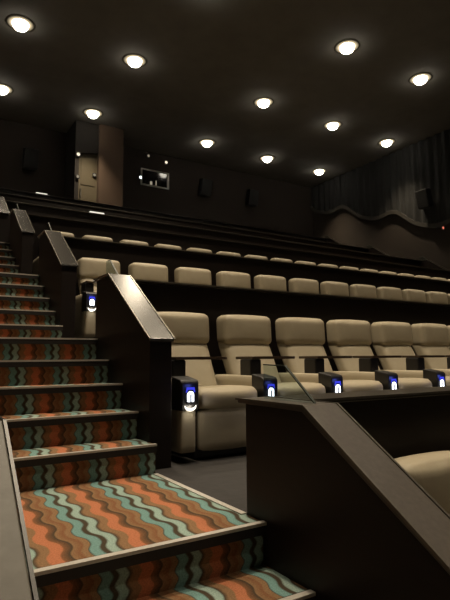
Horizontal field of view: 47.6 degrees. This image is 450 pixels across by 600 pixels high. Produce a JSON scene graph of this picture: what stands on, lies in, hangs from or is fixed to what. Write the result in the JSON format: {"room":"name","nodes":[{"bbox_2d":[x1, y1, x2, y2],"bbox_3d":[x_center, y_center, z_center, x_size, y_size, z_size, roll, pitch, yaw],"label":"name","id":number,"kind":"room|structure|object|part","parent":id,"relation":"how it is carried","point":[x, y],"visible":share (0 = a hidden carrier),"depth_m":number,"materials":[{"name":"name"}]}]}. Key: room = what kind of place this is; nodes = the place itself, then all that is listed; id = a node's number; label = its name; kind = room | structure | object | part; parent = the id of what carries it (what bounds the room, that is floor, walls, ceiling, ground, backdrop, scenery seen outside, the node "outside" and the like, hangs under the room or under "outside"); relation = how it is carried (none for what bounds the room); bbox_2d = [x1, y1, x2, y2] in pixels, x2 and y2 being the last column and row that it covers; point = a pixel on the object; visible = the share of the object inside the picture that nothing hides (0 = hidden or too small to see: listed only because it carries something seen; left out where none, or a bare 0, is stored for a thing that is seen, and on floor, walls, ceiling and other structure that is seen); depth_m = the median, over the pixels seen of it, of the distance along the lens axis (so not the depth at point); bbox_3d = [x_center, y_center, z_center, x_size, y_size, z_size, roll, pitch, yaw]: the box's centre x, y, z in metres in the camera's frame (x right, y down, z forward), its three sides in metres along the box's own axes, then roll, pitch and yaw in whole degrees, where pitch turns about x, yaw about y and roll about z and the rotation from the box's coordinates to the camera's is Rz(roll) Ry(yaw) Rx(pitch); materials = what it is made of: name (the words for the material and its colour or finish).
{"room":"movie theater","nodes":[
{"label":"movie theater","id":0,"kind":"room"},
{"bbox_2d":[65,120,98,199],"bbox_3d":[-5.268,-4.427,18.663,0.830,3.827,1.300,4,-8,-32],"label":"wall","id":1,"kind":"structure","parent":0,"point":[82,137],"depth_m":18.28,"materials":[{"name":"paint"}]},
{"bbox_2d":[78,154,96,201],"bbox_3d":[-4.921,-3.931,18.187,0.690,2.727,0.130,4,-8,-32],"label":"door","id":2,"kind":"structure","parent":1,"relation":"in","point":[87,184],"depth_m":18.24,"materials":[{"name":"wood"}]},
{"bbox_3d":[-4.925,-4.590,18.260,0.470,1.000,0.015,4,-8,-32],"label":"panel","id":3,"kind":"part","parent":2,"relation":"part of","materials":[{"name":"beige wood"}]},
{"bbox_2d":[96,124,123,206],"bbox_3d":[-4.503,-4.386,19.079,0.910,3.827,1.400,4,-8,-32],"label":"wall","id":4,"kind":"structure","parent":0,"point":[111,139],"depth_m":18.52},
{"bbox_2d":[38,282,263,558],"bbox_3d":[1.760,0.127,8.823,21.500,7.573,25.200,4,-8,-32],"label":"floor","id":5,"kind":"structure","parent":0,"point":[221,478],"depth_m":3.17,"materials":[{"name":"carpet"}]},
{"bbox_2d":[0,416,38,599],"bbox_3d":[-0.609,0.953,1.211,0.174,1.590,1.353,4,-8,-32],"label":"wall","id":6,"kind":"structure","parent":5,"relation":"on","point":[16,576],"depth_m":1.15,"materials":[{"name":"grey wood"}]},
{"bbox_2d":[32,230,73,274],"bbox_3d":[-2.752,-0.662,8.409,0.695,1.137,1.005,4,-8,-32],"label":"seat","id":7,"kind":"object","parent":5,"relation":"on","point":[35,269],"visible":0.09,"depth_m":8.34,"materials":[{"name":"beige leather"}]},
{"bbox_3d":[-2.953,-0.441,8.179,0.127,0.518,0.808,4,-8,-32],"label":"armrest","id":8,"kind":"part","parent":7,"relation":"part of","materials":[{"name":"beige leather"}]},
{"bbox_2d":[75,258,119,337],"bbox_3d":[-1.508,-0.016,6.264,0.695,1.137,1.005,4,-8,-32],"label":"seat","id":9,"kind":"object","parent":5,"relation":"on","point":[88,269],"visible":0.41,"depth_m":5.96,"materials":[{"name":"beige leather"}]},
{"bbox_3d":[-1.709,0.205,6.035,0.127,0.518,0.808,4,-8,-32],"label":"armrest","id":10,"kind":"part","parent":9,"relation":"part of","materials":[{"name":"beige leather"}]},
{"bbox_3d":[-1.626,-0.117,6.019,0.110,0.145,0.160,4,-8,-32],"label":"tray post","id":11,"kind":"part","parent":9,"relation":"part of","materials":[{"name":"black plastic"}]},
{"bbox_3d":[-1.599,-0.064,6.557,0.522,0.562,0.424,4,-8,-32],"label":"backrest","id":12,"kind":"part","parent":9,"relation":"part of","materials":[{"name":"beige leather"}]},
{"bbox_2d":[82,235,112,241],"bbox_3d":[-2.158,-0.624,8.777,0.695,1.137,1.005,4,-8,-32],"label":"seat","id":13,"kind":"object","parent":5,"relation":"on","point":[85,236],"visible":0.05,"depth_m":9.11,"materials":[{"name":"beige leather"}]},
{"bbox_2d":[120,240,148,245],"bbox_3d":[-1.564,-0.587,9.145,0.695,1.137,1.005,4,-8,-32],"label":"seat","id":14,"kind":"object","parent":5,"relation":"on","point":[121,241],"visible":0.06,"depth_m":9.48,"materials":[{"name":"beige leather"}]},
{"bbox_2d":[128,263,167,281],"bbox_3d":[-0.914,0.021,6.633,0.695,1.137,1.005,4,-8,-32],"label":"seat","id":15,"kind":"object","parent":5,"relation":"on","point":[140,271],"visible":0.1,"depth_m":6.94,"materials":[{"name":"beige leather"}]},
{"bbox_2d":[0,242,315,599],"bbox_3d":[-3.484,0.377,7.149,1.140,8.380,21.630,4,-8,-32],"label":"carpeted staircase","id":16,"kind":"structure","parent":5,"relation":"on","point":[101,523],"depth_m":2.67,"materials":[{"name":"carpet"}]},
{"bbox_2d":[0,187,325,241],"bbox_3d":[-1.491,-2.339,18.755,13.834,1.428,0.296,4,-8,-32],"label":"parapet","id":17,"kind":"object","parent":5,"relation":"on","point":[3,190],"visible":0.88,"depth_m":17.97,"materials":[{"name":"laminate"}]},
{"bbox_2d":[154,244,181,249],"bbox_3d":[-0.969,-0.550,9.513,0.695,1.137,1.005,4,-8,-32],"label":"seat","id":18,"kind":"object","parent":5,"relation":"on","point":[156,245],"visible":0.04,"depth_m":9.84,"materials":[{"name":"beige leather"}]},
{"bbox_2d":[0,192,368,252],"bbox_3d":[-0.215,-1.691,16.630,13.834,1.428,0.296,4,-8,-32],"label":"parapet","id":19,"kind":"object","parent":5,"relation":"on","point":[11,197],"visible":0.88,"depth_m":15.63,"materials":[{"name":"laminate"}]},
{"bbox_2d":[174,267,211,284],"bbox_3d":[-0.320,0.059,7.000,0.695,1.137,1.005,4,-8,-32],"label":"seat","id":20,"kind":"object","parent":5,"relation":"on","point":[181,274],"visible":0.17,"depth_m":7.30,"materials":[{"name":"beige leather"}]},
{"bbox_2d":[186,248,211,252],"bbox_3d":[-0.375,-0.513,9.881,0.695,1.137,1.005,4,-8,-32],"label":"seat","id":21,"kind":"object","parent":5,"relation":"on","point":[188,249],"visible":0.06,"depth_m":10.21,"materials":[{"name":"beige leather"}]},
{"bbox_2d":[157,312,257,458],"bbox_3d":[-0.264,0.630,4.120,0.695,1.137,1.005,4,-8,-32],"label":"seat","id":22,"kind":"object","parent":5,"relation":"on","point":[207,420],"visible":0.71,"depth_m":3.74,"materials":[{"name":"beige leather"}]},
{"bbox_3d":[-0.381,0.528,3.874,0.110,0.145,0.160,4,-8,-32],"label":"tray post","id":23,"kind":"part","parent":22,"relation":"part of","materials":[{"name":"black plastic"}]},
{"bbox_3d":[-0.464,0.851,3.891,0.127,0.518,0.808,4,-8,-32],"label":"armrest","id":24,"kind":"part","parent":22,"relation":"part of","materials":[{"name":"beige leather"}]},
{"bbox_2d":[187,391,193,401],"bbox_3d":[-0.239,0.672,3.545,0.050,0.072,0.005,4,-8,-32],"label":"light","id":25,"kind":"object","parent":22,"relation":"attached to","point":[190,394],"depth_m":3.54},
{"bbox_2d":[186,387,194,392],"bbox_3d":[-0.240,0.626,3.551,0.072,0.035,0.004,4,-8,-32],"label":"light","id":26,"kind":"object","parent":22,"relation":"on","point":[188,389],"depth_m":3.55,"materials":[{"name":"blue plastic"}]},
{"bbox_3d":[-0.355,0.582,4.413,0.522,0.562,0.424,4,-8,-32],"label":"backrest","id":27,"kind":"part","parent":22,"relation":"part of","materials":[{"name":"beige leather"}]},
{"bbox_2d":[198,385,257,409],"bbox_3d":[-0.112,0.764,4.003,0.545,0.198,0.634,4,-8,-32],"label":"cushion","id":28,"kind":"object","parent":22,"relation":"on","point":[210,397],"depth_m":3.73,"materials":[{"name":"beige leather"}]},
{"bbox_2d":[5,200,421,266],"bbox_3d":[1.060,-1.043,14.505,13.834,1.428,0.296,4,-8,-32],"label":"parapet","id":29,"kind":"object","parent":5,"relation":"on","point":[34,209],"visible":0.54,"depth_m":13.24,"materials":[{"name":"laminate"}]},
{"bbox_2d":[0,197,449,599],"bbox_3d":[-2.030,-0.258,6.102,0.196,5.173,10.858,4,-8,-32],"label":"wall","id":30,"kind":"structure","parent":5,"relation":"on","point":[345,520],"depth_m":2.08,"materials":[{"name":"brown wood"}]},
{"bbox_3d":[-4.570,-1.463,10.324,0.162,1.404,1.170,4,-8,-32],"label":"panel","id":31,"kind":"part","parent":30,"relation":"part of","materials":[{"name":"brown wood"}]},
{"bbox_2d":[216,251,240,256],"bbox_3d":[0.219,-0.475,10.249,0.695,1.137,1.005,4,-8,-32],"label":"seat","id":32,"kind":"object","parent":5,"relation":"on","point":[220,252],"visible":0.04,"depth_m":10.57,"materials":[{"name":"beige leather"}]},
{"bbox_2d":[216,271,250,287],"bbox_3d":[0.275,0.096,7.369,0.695,1.137,1.005,4,-8,-32],"label":"seat","id":33,"kind":"object","parent":5,"relation":"on","point":[223,278],"visible":0.16,"depth_m":7.67,"materials":[{"name":"beige leather"}]},
{"bbox_2d":[27,214,449,279],"bbox_3d":[2.335,-0.395,12.380,13.834,1.428,0.296,4,-8,-32],"label":"parapet","id":34,"kind":"object","parent":5,"relation":"on","point":[79,229],"visible":0.2,"depth_m":10.65,"materials":[{"name":"laminate"}]},
{"bbox_2d":[244,255,267,259],"bbox_3d":[0.814,-0.438,10.617,0.695,1.137,1.005,4,-8,-32],"label":"seat","id":35,"kind":"object","parent":5,"relation":"on","point":[247,256],"visible":0.03,"depth_m":10.94,"materials":[{"name":"beige leather"}]},
{"bbox_2d":[63,236,449,295],"bbox_3d":[3.611,0.253,10.255,13.834,1.428,0.296,4,-8,-32],"label":"parapet","id":36,"kind":"object","parent":5,"relation":"on","point":[126,254],"visible":0.2,"depth_m":8.03,"materials":[{"name":"laminate"}]},
{"bbox_2d":[215,315,325,396],"bbox_3d":[0.331,0.667,4.489,0.695,1.137,1.005,4,-8,-32],"label":"seat","id":37,"kind":"object","parent":5,"relation":"on","point":[245,340],"visible":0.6,"depth_m":4.68,"materials":[{"name":"beige leather"}]},
{"bbox_3d":[0.130,0.888,4.259,0.127,0.518,0.808,4,-8,-32],"label":"armrest","id":38,"kind":"part","parent":37,"relation":"part of","materials":[{"name":"beige leather"}]},
{"bbox_3d":[0.240,0.620,4.781,0.522,0.562,0.424,4,-8,-32],"label":"backrest","id":39,"kind":"part","parent":37,"relation":"part of","materials":[{"name":"beige leather"}]},
{"bbox_3d":[0.213,0.566,4.242,0.110,0.145,0.160,4,-8,-32],"label":"tray post","id":40,"kind":"part","parent":37,"relation":"part of","materials":[{"name":"black plastic"}]},
{"bbox_2d":[268,388,273,395],"bbox_3d":[0.355,0.709,3.913,0.050,0.072,0.005,4,-8,-32],"label":"light","id":41,"kind":"object","parent":37,"relation":"attached to","point":[270,390],"depth_m":3.91,"materials":[{"name":"white plastic"}]},
{"bbox_2d":[277,382,325,395],"bbox_3d":[0.482,0.802,4.371,0.545,0.198,0.634,4,-8,-32],"label":"cushion","id":42,"kind":"object","parent":37,"relation":"on","point":[283,388],"depth_m":4.11,"materials":[{"name":"beige leather"}]},
{"bbox_2d":[254,275,286,290],"bbox_3d":[0.869,0.133,7.737,0.695,1.137,1.005,4,-8,-32],"label":"seat","id":43,"kind":"object","parent":5,"relation":"on","point":[267,282],"visible":0.15,"depth_m":8.03,"materials":[{"name":"beige leather"}]},
{"bbox_2d":[270,258,292,262],"bbox_3d":[1.408,-0.401,10.985,0.695,1.137,1.005,4,-8,-32],"label":"seat","id":44,"kind":"object","parent":5,"relation":"on","point":[273,259],"visible":0.06,"depth_m":11.30,"materials":[{"name":"beige leather"}]},
{"bbox_2d":[134,279,449,374],"bbox_3d":[4.886,0.900,8.130,13.834,1.428,0.296,4,-8,-32],"label":"parapet","id":45,"kind":"object","parent":5,"relation":"on","point":[212,301],"visible":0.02,"depth_m":5.38,"materials":[{"name":"laminate"}]},
{"bbox_2d":[288,278,318,293],"bbox_3d":[1.463,0.170,8.104,0.695,1.137,1.005,4,-8,-32],"label":"seat","id":46,"kind":"object","parent":5,"relation":"on","point":[295,284],"visible":0.15,"depth_m":8.40,"materials":[{"name":"beige leather"}]},
{"bbox_2d":[295,261,315,265],"bbox_3d":[2.002,-0.364,11.353,0.695,1.137,1.005,4,-8,-32],"label":"seat","id":47,"kind":"object","parent":5,"relation":"on","point":[298,262],"visible":0.06,"depth_m":11.67,"materials":[{"name":"beige leather"}]},
{"bbox_2d":[317,264,337,267],"bbox_3d":[2.596,-0.327,11.721,0.695,1.137,1.005,4,-8,-32],"label":"seat","id":48,"kind":"object","parent":5,"relation":"on","point":[324,265],"visible":0.12,"depth_m":12.04,"materials":[{"name":"beige leather"}]},
{"bbox_2d":[275,317,382,392],"bbox_3d":[0.925,0.705,4.856,0.695,1.137,1.005,4,-8,-32],"label":"seat","id":49,"kind":"object","parent":5,"relation":"on","point":[301,338],"visible":0.46,"depth_m":5.04,"materials":[{"name":"beige leather"}]},
{"bbox_3d":[0.724,0.925,4.627,0.127,0.518,0.808,4,-8,-32],"label":"armrest","id":50,"kind":"part","parent":49,"relation":"part of","materials":[{"name":"beige leather"}]},
{"bbox_3d":[0.834,0.657,5.149,0.522,0.562,0.424,4,-8,-32],"label":"backrest","id":51,"kind":"part","parent":49,"relation":"part of","materials":[{"name":"beige leather"}]},
{"bbox_3d":[0.807,0.603,4.611,0.110,0.145,0.160,4,-8,-32],"label":"tray post","id":52,"kind":"part","parent":49,"relation":"part of","materials":[{"name":"black plastic"}]},
{"bbox_2d":[343,380,382,391],"bbox_3d":[1.077,0.839,4.739,0.545,0.198,0.634,4,-8,-32],"label":"cushion","id":53,"kind":"object","parent":49,"relation":"on","point":[348,385],"depth_m":4.48,"materials":[{"name":"beige leather"}]},
{"bbox_2d":[320,281,348,295],"bbox_3d":[2.057,0.207,8.473,0.695,1.137,1.005,4,-8,-32],"label":"seat","id":54,"kind":"object","parent":5,"relation":"on","point":[327,287],"visible":0.18,"depth_m":8.77,"materials":[{"name":"beige leather"}]},
{"bbox_2d":[340,266,358,270],"bbox_3d":[3.191,-0.289,12.089,0.695,1.137,1.005,4,-8,-32],"label":"seat","id":55,"kind":"object","parent":5,"relation":"on","point":[342,267],"visible":0.06,"depth_m":12.40,"materials":[{"name":"beige leather"}]},
{"bbox_2d":[274,386,449,458],"bbox_3d":[6.161,1.548,6.005,13.834,1.428,0.296,4,-8,-32],"label":"parapet","id":56,"kind":"object","parent":5,"relation":"on","point":[410,421],"visible":0.14,"depth_m":2.76,"materials":[{"name":"brown wood"}]},
{"bbox_3d":[6.160,1.560,6.006,13.834,1.404,0.170,4,-8,-32],"label":"panel","id":57,"kind":"part","parent":56,"relation":"part of","materials":[{"name":"brown wood"}]},
{"bbox_2d":[349,284,376,297],"bbox_3d":[2.652,0.245,8.841,0.695,1.137,1.005,4,-8,-32],"label":"seat","id":58,"kind":"object","parent":5,"relation":"on","point":[355,290],"visible":0.14,"depth_m":9.13,"materials":[{"name":"beige leather"}]},
{"bbox_2d":[359,269,377,272],"bbox_3d":[3.785,-0.252,12.457,0.695,1.137,1.005,4,-8,-32],"label":"seat","id":59,"kind":"object","parent":5,"relation":"on","point":[367,270],"visible":0.06,"depth_m":12.77,"materials":[{"name":"beige leather"}]},
{"bbox_2d":[326,320,431,389],"bbox_3d":[1.519,0.742,5.224,0.695,1.137,1.005,4,-8,-32],"label":"seat","id":60,"kind":"object","parent":5,"relation":"on","point":[353,338],"visible":0.48,"depth_m":5.38,"materials":[{"name":"beige leather"}]},
{"bbox_3d":[1.428,0.694,5.517,0.522,0.562,0.424,4,-8,-32],"label":"backrest","id":61,"kind":"part","parent":60,"relation":"part of","materials":[{"name":"beige leather"}]},
{"bbox_3d":[1.319,0.962,4.995,0.127,0.518,0.808,4,-8,-32],"label":"armrest","id":62,"kind":"part","parent":60,"relation":"part of","materials":[{"name":"beige leather"}]},
{"bbox_3d":[1.402,0.640,4.979,0.110,0.145,0.160,4,-8,-32],"label":"tray post","id":63,"kind":"part","parent":60,"relation":"part of","materials":[{"name":"black plastic"}]},
{"bbox_2d":[398,378,431,388],"bbox_3d":[1.671,0.876,5.107,0.545,0.198,0.634,4,-8,-32],"label":"cushion","id":64,"kind":"object","parent":60,"relation":"on","point":[403,383],"depth_m":4.85,"materials":[{"name":"beige leather"}]},
{"bbox_2d":[326,235,448,270],"bbox_3d":[5.995,-1.453,19.872,0.174,3.382,6.153,4,-8,-32],"label":"wall","id":65,"kind":"structure","parent":5,"relation":"on","point":[424,263],"depth_m":18.12,"materials":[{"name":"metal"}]},
{"bbox_3d":[6.006,-1.362,19.844,0.140,1.404,1.265,4,-8,-32],"label":"panel","id":66,"kind":"part","parent":65,"relation":"part of","materials":[{"name":"brown wood"}]},
{"bbox_3d":[7.281,-0.714,17.719,0.140,1.404,1.265,4,-8,-32],"label":"panel","id":67,"kind":"part","parent":65,"relation":"part of","materials":[{"name":"brown wood"}]},
{"bbox_2d":[379,271,396,274],"bbox_3d":[4.379,-0.215,12.825,0.695,1.137,1.005,4,-8,-32],"label":"seat","id":68,"kind":"object","parent":5,"relation":"on","point":[384,272],"visible":0.05,"depth_m":13.14,"materials":[{"name":"beige leather"}]},
{"bbox_2d":[376,287,401,299],"bbox_3d":[3.246,0.282,9.209,0.695,1.137,1.005,4,-8,-32],"label":"seat","id":69,"kind":"object","parent":5,"relation":"on","point":[392,293],"visible":0.14,"depth_m":9.49,"materials":[{"name":"beige leather"}]},
{"bbox_2d":[397,273,413,276],"bbox_3d":[4.974,-0.178,13.193,0.695,1.137,1.005,4,-8,-32],"label":"seat","id":70,"kind":"object","parent":5,"relation":"on","point":[401,274],"visible":0.06,"depth_m":13.50,"materials":[{"name":"beige leather"}]},
{"bbox_2d":[371,322,449,386],"bbox_3d":[2.114,0.779,5.593,0.695,1.137,1.005,4,-8,-32],"label":"seat","id":71,"kind":"object","parent":5,"relation":"on","point":[388,338],"visible":0.54,"depth_m":5.79,"materials":[{"name":"beige leather"}]},
{"bbox_3d":[2.023,0.731,5.885,0.522,0.562,0.424,4,-8,-32],"label":"backrest","id":72,"kind":"part","parent":71,"relation":"part of","materials":[{"name":"beige leather"}]},
{"bbox_3d":[1.913,0.999,5.363,0.127,0.518,0.808,4,-8,-32],"label":"armrest","id":73,"kind":"part","parent":71,"relation":"part of","materials":[{"name":"beige leather"}]},
{"bbox_3d":[1.996,0.677,5.346,0.110,0.145,0.160,4,-8,-32],"label":"tray post","id":74,"kind":"part","parent":71,"relation":"part of","materials":[{"name":"black plastic"}]},
{"bbox_2d":[445,376,449,385],"bbox_3d":[2.265,0.913,5.475,0.545,0.198,0.634,4,-8,-32],"label":"cushion","id":75,"kind":"object","parent":71,"relation":"on","point":[447,378],"depth_m":5.12,"materials":[{"name":"beige leather"}]},
{"bbox_2d":[402,289,425,301],"bbox_3d":[3.840,0.319,9.576,0.695,1.137,1.005,4,-8,-32],"label":"seat","id":76,"kind":"object","parent":5,"relation":"on","point":[407,294],"visible":0.16,"depth_m":9.86,"materials":[{"name":"beige leather"}]},
{"bbox_2d":[395,451,449,514],"bbox_3d":[1.155,1.287,2.084,0.695,1.137,1.005,4,-8,-32],"label":"seat","id":77,"kind":"object","parent":5,"relation":"on","point":[430,470],"visible":0.35,"depth_m":2.38,"materials":[{"name":"beige leather"}]},
{"bbox_2d":[414,275,430,278],"bbox_3d":[5.568,-0.141,13.561,0.695,1.137,1.005,4,-8,-32],"label":"seat","id":78,"kind":"object","parent":5,"relation":"on","point":[418,276],"visible":0.08,"depth_m":13.87,"materials":[{"name":"beige leather"}]},
{"bbox_2d":[411,323,449,375],"bbox_3d":[2.708,0.816,5.960,0.695,1.137,1.005,4,-8,-32],"label":"seat","id":79,"kind":"object","parent":5,"relation":"on","point":[428,338],"visible":0.6,"depth_m":6.20,"materials":[{"name":"beige leather"}]},
{"bbox_3d":[2.617,0.768,6.253,0.522,0.562,0.424,4,-8,-32],"label":"backrest","id":80,"kind":"part","parent":79,"relation":"part of","materials":[{"name":"beige leather"}]},
{"bbox_3d":[2.507,1.037,5.731,0.127,0.518,0.808,4,-8,-32],"label":"armrest","id":81,"kind":"part","parent":79,"relation":"part of","materials":[{"name":"beige leather"}]},
{"bbox_3d":[2.590,0.715,5.715,0.110,0.145,0.160,4,-8,-32],"label":"tray post","id":82,"kind":"part","parent":79,"relation":"part of","materials":[{"name":"black plastic"}]},
{"bbox_2d":[425,291,447,303],"bbox_3d":[4.435,0.356,9.944,0.695,1.137,1.005,4,-8,-32],"label":"seat","id":83,"kind":"object","parent":5,"relation":"on","point":[431,297],"visible":0.28,"depth_m":10.23,"materials":[{"name":"beige leather"}]},
{"bbox_2d":[431,277,446,280],"bbox_3d":[6.162,-0.103,13.929,0.695,1.137,1.005,4,-8,-32],"label":"seat","id":84,"kind":"object","parent":5,"relation":"on","point":[435,278],"visible":0.11,"depth_m":14.23,"materials":[{"name":"beige leather"}]},
{"bbox_2d":[447,325,449,349],"bbox_3d":[3.302,0.853,6.329,0.695,1.137,1.005,4,-8,-32],"label":"seat","id":85,"kind":"object","parent":5,"relation":"on","point":[449,325],"visible":0.34,"depth_m":6.62,"materials":[{"name":"beige leather"}]},
{"bbox_2d":[0,119,312,235],"bbox_3d":[-4.785,-4.260,19.836,21.500,3.900,0.200,4,-8,-32],"label":"wall","id":86,"kind":"structure","parent":0,"point":[282,206],"depth_m":21.52,"materials":[{"name":"black paint"}]},
{"bbox_2d":[22,147,38,170],"bbox_3d":[-6.942,-5.017,18.165,0.500,0.700,0.435,4,4,-32],"label":"wall speaker","id":87,"kind":"object","parent":86,"relation":"attached to","point":[30,158],"visible":1,"depth_m":17.99,"materials":[{"name":"black plastic"}]},
{"bbox_2d":[140,168,168,189],"bbox_3d":[-2.877,-4.982,20.964,1.250,0.700,0.060,4,-8,-32],"label":"window","id":88,"kind":"structure","parent":86,"relation":"in","point":[152,178],"depth_m":20.96,"materials":[{"name":"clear glass"}]},
{"bbox_2d":[198,178,212,196],"bbox_3d":[-0.873,-4.836,21.946,0.500,0.700,0.435,4,4,-32],"label":"wall speaker","id":89,"kind":"object","parent":86,"relation":"attached to","point":[205,185],"visible":1,"depth_m":21.76,"materials":[{"name":"black plastic"}]},
{"bbox_2d":[202,179,211,195],"bbox_3d":[-0.764,-4.813,21.768,0.440,0.640,0.015,4,4,-32],"label":"grille","id":90,"kind":"object","parent":89,"relation":"attached to","point":[206,183],"depth_m":21.76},
{"bbox_2d":[245,189,258,205],"bbox_3d":[1.207,-4.656,23.229,0.500,0.700,0.435,4,4,-32],"label":"wall speaker","id":91,"kind":"object","parent":86,"relation":"attached to","point":[252,195],"visible":1,"depth_m":23.04,"materials":[{"name":"black plastic"}]},
{"bbox_2d":[249,190,258,204],"bbox_3d":[1.316,-4.633,23.050,0.440,0.640,0.015,4,4,-32],"label":"grille","id":92,"kind":"object","parent":91,"relation":"attached to","point":[253,194],"depth_m":23.03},
{"bbox_2d":[0,0,449,187],"bbox_3d":[1.851,-7.534,9.736,21.800,0.200,25.500,4,-8,-32],"label":"ceiling","id":93,"kind":"structure","parent":0,"point":[208,61],"depth_m":15.36,"materials":[{"name":"black paint"}]},
{"bbox_2d":[0,83,13,94],"bbox_3d":[-7.006,-6.549,15.989,0.720,0.189,0.720,4,-8,-32],"label":"recessed light","id":94,"kind":"object","parent":93,"relation":"in","point":[5,89],"visible":1,"depth_m":15.92,"materials":[{"name":"white glass"}]},
{"bbox_2d":[5,14,35,31],"bbox_3d":[-5.181,-6.917,12.907,0.720,0.189,0.720,4,-8,-32],"label":"recessed light","id":95,"kind":"object","parent":93,"relation":"in","point":[21,23],"visible":1,"depth_m":12.80,"materials":[{"name":"white glass"}]},
{"bbox_2d":[82,108,103,118],"bbox_3d":[-4.563,-6.383,17.619,0.720,0.189,0.720,4,-8,-32],"label":"recessed light","id":96,"kind":"object","parent":93,"relation":"in","point":[93,113],"visible":1,"depth_m":17.50,"materials":[{"name":"white glass"}]},
{"bbox_2d":[122,53,146,67],"bbox_3d":[-2.576,-6.751,14.543,0.720,0.189,0.720,4,-8,-32],"label":"recessed light","id":97,"kind":"object","parent":93,"relation":"in","point":[135,60],"visible":1,"depth_m":14.44,"materials":[{"name":"white glass"}]},
{"bbox_2d":[198,138,215,146],"bbox_3d":[-0.709,-6.130,20.099,0.720,0.189,0.720,4,-8,-32],"label":"recessed light","id":98,"kind":"object","parent":93,"relation":"in","point":[206,142],"visible":1,"depth_m":19.98,"materials":[{"name":"white glass"}]},
{"bbox_2d":[253,96,273,107],"bbox_3d":[1.288,-6.505,16.971,0.720,0.189,0.720,4,-8,-32],"label":"recessed light","id":99,"kind":"object","parent":93,"relation":"in","point":[263,102],"visible":1,"depth_m":16.86,"materials":[{"name":"white glass"}]},
{"bbox_2d":[259,155,275,162],"bbox_3d":[1.801,-5.964,21.735,0.720,0.189,0.720,4,-8,-32],"label":"recessed light","id":100,"kind":"object","parent":93,"relation":"in","point":[266,158],"visible":1,"depth_m":21.62,"materials":[{"name":"white glass"}]},
{"bbox_2d":[311,168,326,174],"bbox_3d":[4.306,-5.807,23.286,0.720,0.189,0.720,4,-8,-32],"label":"recessed light","id":101,"kind":"object","parent":93,"relation":"in","point":[318,171],"visible":1,"depth_m":23.16,"materials":[{"name":"white glass"}]},
{"bbox_2d":[323,120,342,129],"bbox_3d":[3.952,-6.331,18.679,0.720,0.189,0.720,4,-8,-32],"label":"recessed light","id":102,"kind":"object","parent":93,"relation":"in","point":[334,124],"visible":1,"depth_m":18.56,"materials":[{"name":"white glass"}]},
{"bbox_2d":[334,38,360,53],"bbox_3d":[3.352,-6.864,13.978,0.720,0.189,0.720,4,-8,-32],"label":"recessed light","id":103,"kind":"object","parent":93,"relation":"in","point":[350,45],"visible":1,"depth_m":13.87,"materials":[{"name":"white glass"}]},
{"bbox_2d":[311,129,449,222],"bbox_3d":[10.838,-2.202,14.655,0.111,9.382,24.570,4,-8,-32],"label":"curtain","id":104,"kind":"object","parent":93,"relation":"hanging from","point":[382,185],"visible":0.98,"depth_m":20.84,"materials":[{"name":"grey fabric"}]},
{"bbox_2d":[415,188,433,209],"bbox_3d":[7.671,-3.874,19.530,0.435,0.700,0.500,-11,0,-33],"label":"wall speaker","id":105,"kind":"object","parent":104,"relation":"attached to","point":[424,199],"visible":1,"depth_m":19.34,"materials":[{"name":"black plastic"}]},
{"bbox_2d":[415,189,427,208],"bbox_3d":[7.497,-3.841,19.417,0.015,0.640,0.440,-11,0,-33],"label":"grille","id":106,"kind":"object","parent":105,"relation":"attached to","point":[421,195],"depth_m":19.39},
{"bbox_2d":[377,138,395,146],"bbox_3d":[6.415,-6.177,20.204,0.720,0.189,0.720,4,-8,-32],"label":"recessed light","id":107,"kind":"object","parent":93,"relation":"in","point":[386,142],"visible":1,"depth_m":20.08,"materials":[{"name":"white glass"}]},
{"bbox_2d":[408,72,432,84],"bbox_3d":[5.992,-6.699,15.613,0.720,0.189,0.720,4,-8,-32],"label":"recessed light","id":108,"kind":"object","parent":93,"relation":"in","point":[421,78],"visible":1,"depth_m":15.49,"materials":[{"name":"white glass"}]},
{"bbox_2d":[313,209,449,270],"bbox_3d":[11.061,-1.218,14.576,0.200,11.400,25.200,4,-8,-32],"label":"wall","id":109,"kind":"structure","parent":0,"point":[393,235],"depth_m":21.27,"materials":[{"name":"brown paint"}]},
{"bbox_2d":[310,205,449,227],"bbox_3d":[10.853,-1.679,14.601,0.165,8.530,24.570,4,-8,-32],"label":"trim","id":110,"kind":"structure","parent":109,"relation":"attached to","point":[340,207],"depth_m":21.41,"materials":[{"name":"black wood"}]}
]}

